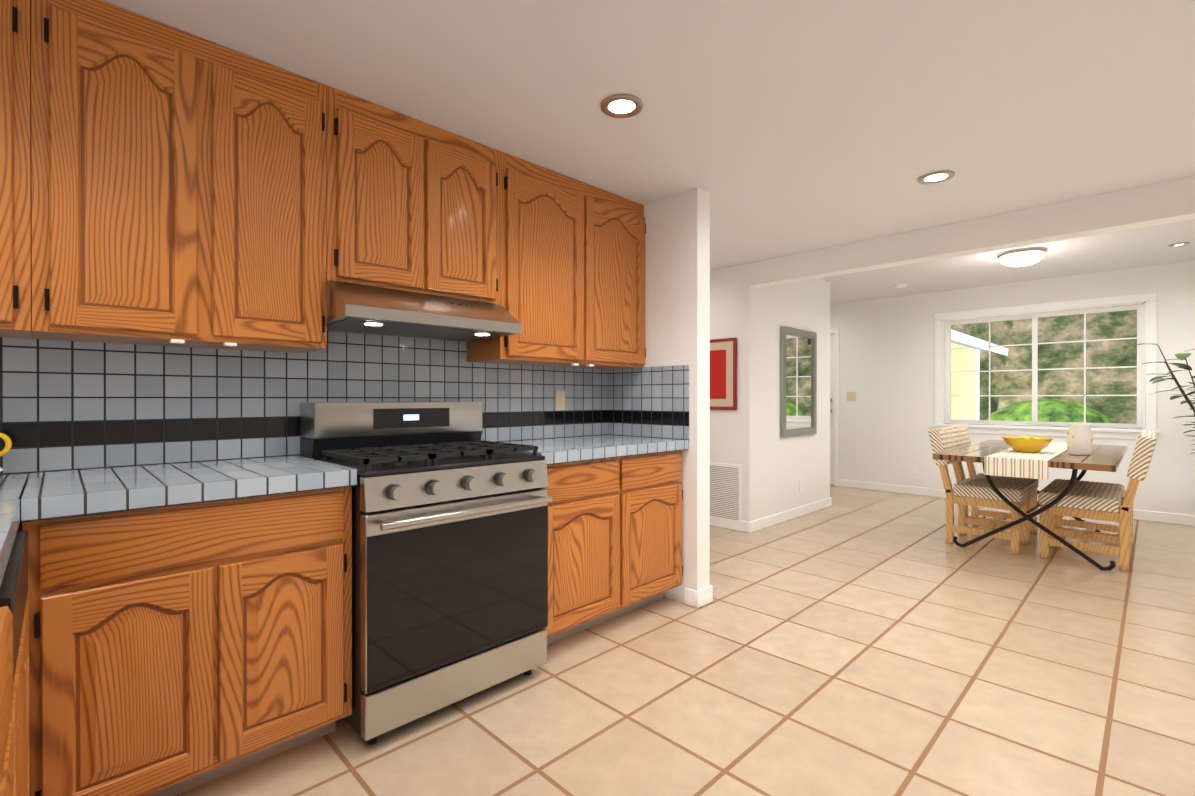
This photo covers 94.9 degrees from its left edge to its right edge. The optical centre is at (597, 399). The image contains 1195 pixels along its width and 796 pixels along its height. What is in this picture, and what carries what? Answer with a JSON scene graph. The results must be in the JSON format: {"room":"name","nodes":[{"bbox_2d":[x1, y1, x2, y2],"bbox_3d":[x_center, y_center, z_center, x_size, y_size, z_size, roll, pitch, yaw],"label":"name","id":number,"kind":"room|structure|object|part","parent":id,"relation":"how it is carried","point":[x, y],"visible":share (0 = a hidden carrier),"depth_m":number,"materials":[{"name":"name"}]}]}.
{"room":"kitchen","nodes":[
{"label":"kitchen","id":0,"kind":"room"},
{"bbox_2d":[19,515,21,530],"bbox_3d":[-1.870,-0.052,1.728,5.550,2.420,0.120,0,0,-45],"label":"wall","id":1,"kind":"structure","parent":0,"point":[20,526],"depth_m":1.71,"materials":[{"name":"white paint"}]},
{"bbox_2d":[0,0,33,338],"bbox_3d":[-1.938,-0.676,1.338,0.778,0.995,0.321,0,0,-45],"label":"upper cabinet","id":2,"kind":"object","parent":1,"relation":"attached to","point":[15,195],"visible":0.96,"depth_m":1.49,"materials":[{"name":"brown wood"}]},
{"bbox_2d":[31,0,326,352],"bbox_3d":[-1.386,-0.678,1.882,0.768,0.995,0.321,0,0,-45],"label":"upper cabinet","id":3,"kind":"object","parent":1,"relation":"attached to","point":[178,180],"visible":1,"depth_m":1.72,"materials":[{"name":"brown wood"}]},
{"bbox_2d":[0,331,688,478],"bbox_3d":[-0.932,-0.093,2.115,3.430,0.740,0.645,0,0,-45],"label":"tile backsplash","id":4,"kind":"structure","parent":1,"relation":"attached to","point":[70,405],"depth_m":2.15,"materials":[{"name":"white tile"}]},
{"bbox_2d":[555,391,564,409],"bbox_3d":[-0.221,0.004,3.253,0.075,0.115,0.008,0,0,-45],"label":"outlet","id":5,"kind":"object","parent":4,"relation":"attached to","point":[559,400],"visible":1,"depth_m":3.25,"materials":[{"name":"beige plastic"}]},
{"bbox_2d":[326,86,499,303],"bbox_3d":[-0.835,-0.813,2.423,0.773,0.727,0.321,0,0,-45],"label":"upper cabinet","id":6,"kind":"object","parent":1,"relation":"attached to","point":[412,204],"visible":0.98,"depth_m":2.26,"materials":[{"name":"brown wood"}]},
{"bbox_2d":[326,280,521,341],"bbox_3d":[-0.782,-0.366,2.357,0.760,0.160,0.492,0,0,-45],"label":"range hood","id":7,"kind":"object","parent":6,"relation":"attached to","point":[359,308],"visible":1,"depth_m":2.19,"materials":[{"name":"silver metal"}]},
{"bbox_2d":[467,151,645,368],"bbox_3d":[-0.187,-0.681,3.061,1.042,0.995,0.321,0,0,-45],"label":"upper cabinet","id":8,"kind":"object","parent":1,"relation":"attached to","point":[572,272],"visible":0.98,"depth_m":2.87,"materials":[{"name":"brown wood"}]},
{"bbox_2d":[102,0,1194,304],"bbox_3d":[0.352,-1.272,2.846,10.690,0.185,8.200,0,0,-45],"label":"ceiling","id":9,"kind":"structure","parent":0,"point":[778,128],"depth_m":2.14,"materials":[{"name":"white paint"}]},
{"bbox_2d":[601,94,642,117],"bbox_3d":[0.097,-1.171,2.194,0.170,0.010,0.170,0,0,-45],"label":"recessed light","id":10,"kind":"object","parent":9,"relation":"in","point":[621,106],"visible":1,"depth_m":2.19,"materials":[{"name":"silver metal"}]},
{"bbox_2d":[894,283,907,287],"bbox_3d":[3.345,-1.256,6.043,0.130,0.030,0.130,0,0,-45],"label":"smoke detector","id":11,"kind":"object","parent":9,"relation":"attached to","point":[902,285],"visible":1,"depth_m":6.00,"materials":[{"name":"white plastic"}]},
{"bbox_2d":[917,170,954,183],"bbox_3d":[1.789,-1.173,2.899,0.170,0.010,0.170,0,0,-45],"label":"recessed light","id":12,"kind":"object","parent":9,"relation":"in","point":[937,177],"visible":1,"depth_m":2.89,"materials":[{"name":"silver metal"}]},
{"bbox_2d":[997,247,1047,267],"bbox_3d":[3.638,-1.199,4.704,0.344,0.136,0.344,0,0,-45],"label":"flush ceiling light","id":13,"kind":"object","parent":9,"relation":"attached to","point":[1021,257],"visible":1,"depth_m":4.61,"materials":[{"name":"white glass"}]},
{"bbox_2d":[1169,242,1189,246],"bbox_3d":[4.739,-1.262,4.468,0.120,0.010,0.120,0,0,-45],"label":"recessed light","id":14,"kind":"object","parent":9,"relation":"in","point":[1180,244],"visible":1,"depth_m":4.46,"materials":[{"name":"silver metal"}]},
{"bbox_2d":[644,187,709,602],"bbox_3d":[0.353,-0.056,3.340,0.120,2.420,0.700,0,0,-45],"label":"wall","id":15,"kind":"structure","parent":0,"point":[677,283],"depth_m":3.11,"materials":[{"name":"white paint"}]},
{"bbox_2d":[685,585,712,603],"bbox_3d":[-0.191,1.105,3.991,0.014,0.095,2.414,0,0,-45],"label":"baseboard","id":16,"kind":"structure","parent":15,"relation":"attached to","point":[699,598],"depth_m":3.08,"materials":[{"name":"white wood"}]},
{"bbox_2d":[176,484,1194,795],"bbox_3d":[0.352,1.205,2.852,10.690,0.100,8.200,0,0,-45],"label":"floor","id":17,"kind":"structure","parent":0,"point":[858,642],"depth_m":2.19,"materials":[{"name":"tile"}]},
{"bbox_2d":[0,715,3,795],"bbox_3d":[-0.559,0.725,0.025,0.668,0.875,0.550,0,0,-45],"label":"base cabinet","id":18,"kind":"object","parent":17,"relation":"on","point":[1,716],"depth_m":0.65,"materials":[{"name":"brown wood"}]},
{"bbox_2d":[0,575,27,795],"bbox_3d":[-0.937,0.724,0.410,0.668,0.875,0.530,0,0,-45],"label":"base cabinet","id":19,"kind":"object","parent":17,"relation":"on","point":[14,589],"depth_m":0.87,"materials":[{"name":"brown wood"}]},
{"bbox_2d":[0,515,39,795],"bbox_3d":[-1.337,0.723,0.817,0.668,0.875,0.610,0,0,-45],"label":"base cabinet","id":20,"kind":"object","parent":17,"relation":"on","point":[24,553],"depth_m":1.31,"materials":[{"name":"brown wood"}]},
{"bbox_2d":[56,479,356,795],"bbox_3d":[-1.294,0.721,1.773,0.761,0.875,0.612,0,0,-45],"label":"base cabinet","id":21,"kind":"object","parent":17,"relation":"on","point":[172,629],"depth_m":1.53,"materials":[{"name":"brown wood"}]},
{"bbox_2d":[0,473,27,574],"bbox_3d":[-1.183,0.259,0.646,0.650,0.055,2.372,0,0,-45],"label":"countertop","id":22,"kind":"structure","parent":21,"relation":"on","point":[11,485],"depth_m":1.18,"materials":[{"name":"white tile"}]},
{"bbox_2d":[0,433,11,455],"bbox_3d":[-1.767,0.161,1.564,0.134,0.134,0.100,0,0,-45],"label":"pitcher","id":23,"kind":"object","parent":22,"relation":"on","point":[8,444],"visible":1,"depth_m":1.60,"materials":[{"name":"yellow ceramic"}]},
{"bbox_2d":[20,455,355,518],"bbox_3d":[-1.286,0.256,1.764,0.761,0.055,0.633,0,0,-45],"label":"countertop","id":24,"kind":"structure","parent":21,"relation":"on","point":[74,494],"depth_m":1.58,"materials":[{"name":"white tile"}]},
{"bbox_2d":[300,402,552,744],"bbox_3d":[-0.690,0.584,2.250,0.758,1.147,0.734,0,0,-45],"label":"gas range","id":25,"kind":"object","parent":17,"relation":"on","point":[449,556],"visible":0.96,"depth_m":2.02,"materials":[{"name":"silver metal"}]},
{"bbox_2d":[503,435,687,644],"bbox_3d":[-0.088,0.690,2.941,1.053,0.930,0.636,0,0,-45],"label":"base cabinet","id":26,"kind":"object","parent":17,"relation":"on","point":[614,527],"visible":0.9,"depth_m":2.70,"materials":[{"name":"brown wood"}]},
{"bbox_2d":[710,516,747,531],"bbox_3d":[0.707,1.101,5.369,0.014,0.095,1.710,0,0,-45],"label":"baseboard","id":27,"kind":"structure","parent":17,"relation":"on","point":[737,525],"depth_m":4.88,"materials":[{"name":"white wood"}]},
{"bbox_2d":[748,497,831,532],"bbox_3d":[1.917,1.101,5.336,1.694,0.095,0.014,0,0,-45],"label":"baseboard","id":28,"kind":"structure","parent":17,"relation":"on","point":[761,523],"depth_m":5.23,"materials":[{"name":"white wood"}]},
{"bbox_2d":[928,427,1029,554],"bbox_3d":[3.084,0.692,4.444,0.462,0.918,0.609,0,0,-45],"label":"dining chair","id":29,"kind":"object","parent":17,"relation":"on","point":[962,493],"visible":0.85,"depth_m":4.37,"materials":[{"name":"brown wood"}]},
{"bbox_2d":[952,425,1038,542],"bbox_3d":[3.420,0.692,4.774,0.462,0.918,0.609,0,0,-45],"label":"dining chair","id":30,"kind":"object","parent":17,"relation":"on","point":[962,435],"visible":0.38,"depth_m":4.74,"materials":[{"name":"brown wood"}]},
{"bbox_2d":[933,440,1126,570],"bbox_3d":[3.469,0.772,4.325,1.940,0.761,0.970,0,0,-45],"label":"dining table","id":31,"kind":"object","parent":17,"relation":"on","point":[1108,458],"visible":0.6,"depth_m":3.94,"materials":[{"name":"brown wood"}]},
{"bbox_2d":[985,442,1066,479],"bbox_3d":[3.469,0.450,4.324,1.949,0.124,0.340,0,0,-45],"label":"table runner","id":32,"kind":"object","parent":31,"relation":"on","point":[1009,462],"visible":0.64,"depth_m":3.69,"materials":[{"name":"fabric"}]},
{"bbox_2d":[1002,436,1052,452],"bbox_3d":[3.205,0.328,4.093,0.308,0.120,0.308,0,0,-45],"label":"fruit bowl","id":33,"kind":"object","parent":32,"relation":"on","point":[1027,444],"visible":1,"depth_m":4.02,"materials":[{"name":"yellow ceramic"}]},
{"bbox_2d":[1067,424,1092,454],"bbox_3d":[3.458,0.281,3.935,0.140,0.215,0.140,0,0,-45],"label":"pitcher","id":34,"kind":"object","parent":31,"relation":"on","point":[1079,439],"visible":1,"depth_m":3.88,"materials":[{"name":"white ceramic"}]},
{"bbox_2d":[1038,433,1156,571],"bbox_3d":[3.596,0.694,3.953,0.462,0.918,0.609,0,0,-45],"label":"dining chair","id":35,"kind":"object","parent":17,"relation":"on","point":[1095,504],"visible":0.94,"depth_m":3.82,"materials":[{"name":"brown wood"}]},
{"bbox_2d":[1049,430,1156,548],"bbox_3d":[3.931,0.693,4.283,0.462,0.918,0.609,0,0,-45],"label":"dining chair","id":36,"kind":"object","parent":17,"relation":"on","point":[1090,527],"visible":0.29,"depth_m":4.35,"materials":[{"name":"brown wood"}]},
{"bbox_2d":[1138,343,1194,453],"bbox_3d":[5.084,0.265,4.318,0.756,1.774,1.202,0,0,-45],"label":"potted plant","id":37,"kind":"object","parent":17,"relation":"on","point":[1181,356],"visible":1,"depth_m":4.67,"materials":[{"name":"green plant"}]},
{"bbox_2d":[710,263,829,521],"bbox_3d":[0.779,-0.064,6.482,1.706,2.420,3.220,0,0,-45],"label":"wall","id":38,"kind":"structure","parent":0,"point":[776,467],"depth_m":4.98,"materials":[{"name":"white paint"}]},
{"bbox_3d":[1.000,-0.230,5.057,0.024,0.640,0.640,0,0,-45],"label":"red picture","id":39,"kind":"part","parent":38,"relation":"part of"},
{"bbox_2d":[710,462,741,520],"bbox_3d":[1.036,0.830,5.032,0.012,0.520,0.650,0,0,-45],"label":"air vent grille","id":40,"kind":"object","parent":38,"relation":"attached to","point":[725,490],"visible":0.56,"depth_m":4.91,"materials":[{"name":"white metal"}]},
{"bbox_2d":[780,326,816,436],"bbox_3d":[1.982,-0.171,5.384,0.730,1.040,0.028,0,0,-45],"label":"mirror","id":41,"kind":"object","parent":38,"relation":"attached to","point":[798,382],"visible":1,"depth_m":5.37,"materials":[{"name":"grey mirror"}]},
{"bbox_2d":[799,479,802,491],"bbox_3d":[2.020,0.849,5.441,0.075,0.115,0.008,0,0,-45],"label":"outlet","id":42,"kind":"object","parent":38,"relation":"attached to","point":[800,485],"visible":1,"depth_m":5.43,"materials":[{"name":"white plastic"}]},
{"bbox_2d":[750,176,1194,287],"bbox_3d":[2.975,-1.124,3.168,0.140,0.278,4.580,0,0,-45],"label":"header beam","id":43,"kind":"structure","parent":0,"point":[1172,201],"depth_m":3.50,"materials":[{"name":"white paint"}]},
{"bbox_2d":[830,261,1194,515],"bbox_3d":[4.027,-0.064,6.549,0.140,2.420,7.920,0,0,-45],"label":"wall","id":44,"kind":"structure","parent":0,"point":[886,368],"depth_m":6.50,"materials":[{"name":"white paint"}]},
{"bbox_2d":[830,327,838,485],"bbox_3d":[2.891,0.091,7.627,0.108,2.105,0.940,0,0,-45],"label":"door frame","id":45,"kind":"structure","parent":44,"relation":"attached to","point":[834,407],"depth_m":7.31,"materials":[{"name":"white wood"}]},
{"bbox_2d":[847,392,855,400],"bbox_3d":[3.315,-0.046,7.167,0.009,0.115,0.115,0,0,-45],"label":"light switch","id":46,"kind":"object","parent":44,"relation":"attached to","point":[851,396],"visible":1,"depth_m":7.16,"materials":[{"name":"beige plastic"}]},
{"bbox_2d":[839,479,1194,525],"bbox_3d":[4.968,1.101,5.486,0.014,0.095,5.020,0,0,-45],"label":"baseboard","id":47,"kind":"structure","parent":44,"relation":"attached to","point":[1173,518],"depth_m":6.48,"materials":[{"name":"white wood"}]},
{"bbox_2d":[931,292,1159,438],"bbox_3d":[4.668,-0.320,5.867,0.197,1.395,1.880,0,0,-45],"label":"window","id":48,"kind":"structure","parent":44,"relation":"in","point":[1146,308],"depth_m":5.76,"materials":[{"name":"white wood"}]},
{"label":"outside","id":49,"kind":"structure","parent":0,"visible":0},
{"bbox_2d":[951,310,1136,423],"bbox_3d":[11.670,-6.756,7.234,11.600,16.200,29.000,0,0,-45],"label":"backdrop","id":50,"kind":"structure","parent":49,"point":[1112,381],"depth_m":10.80,"materials":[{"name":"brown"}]}
]}

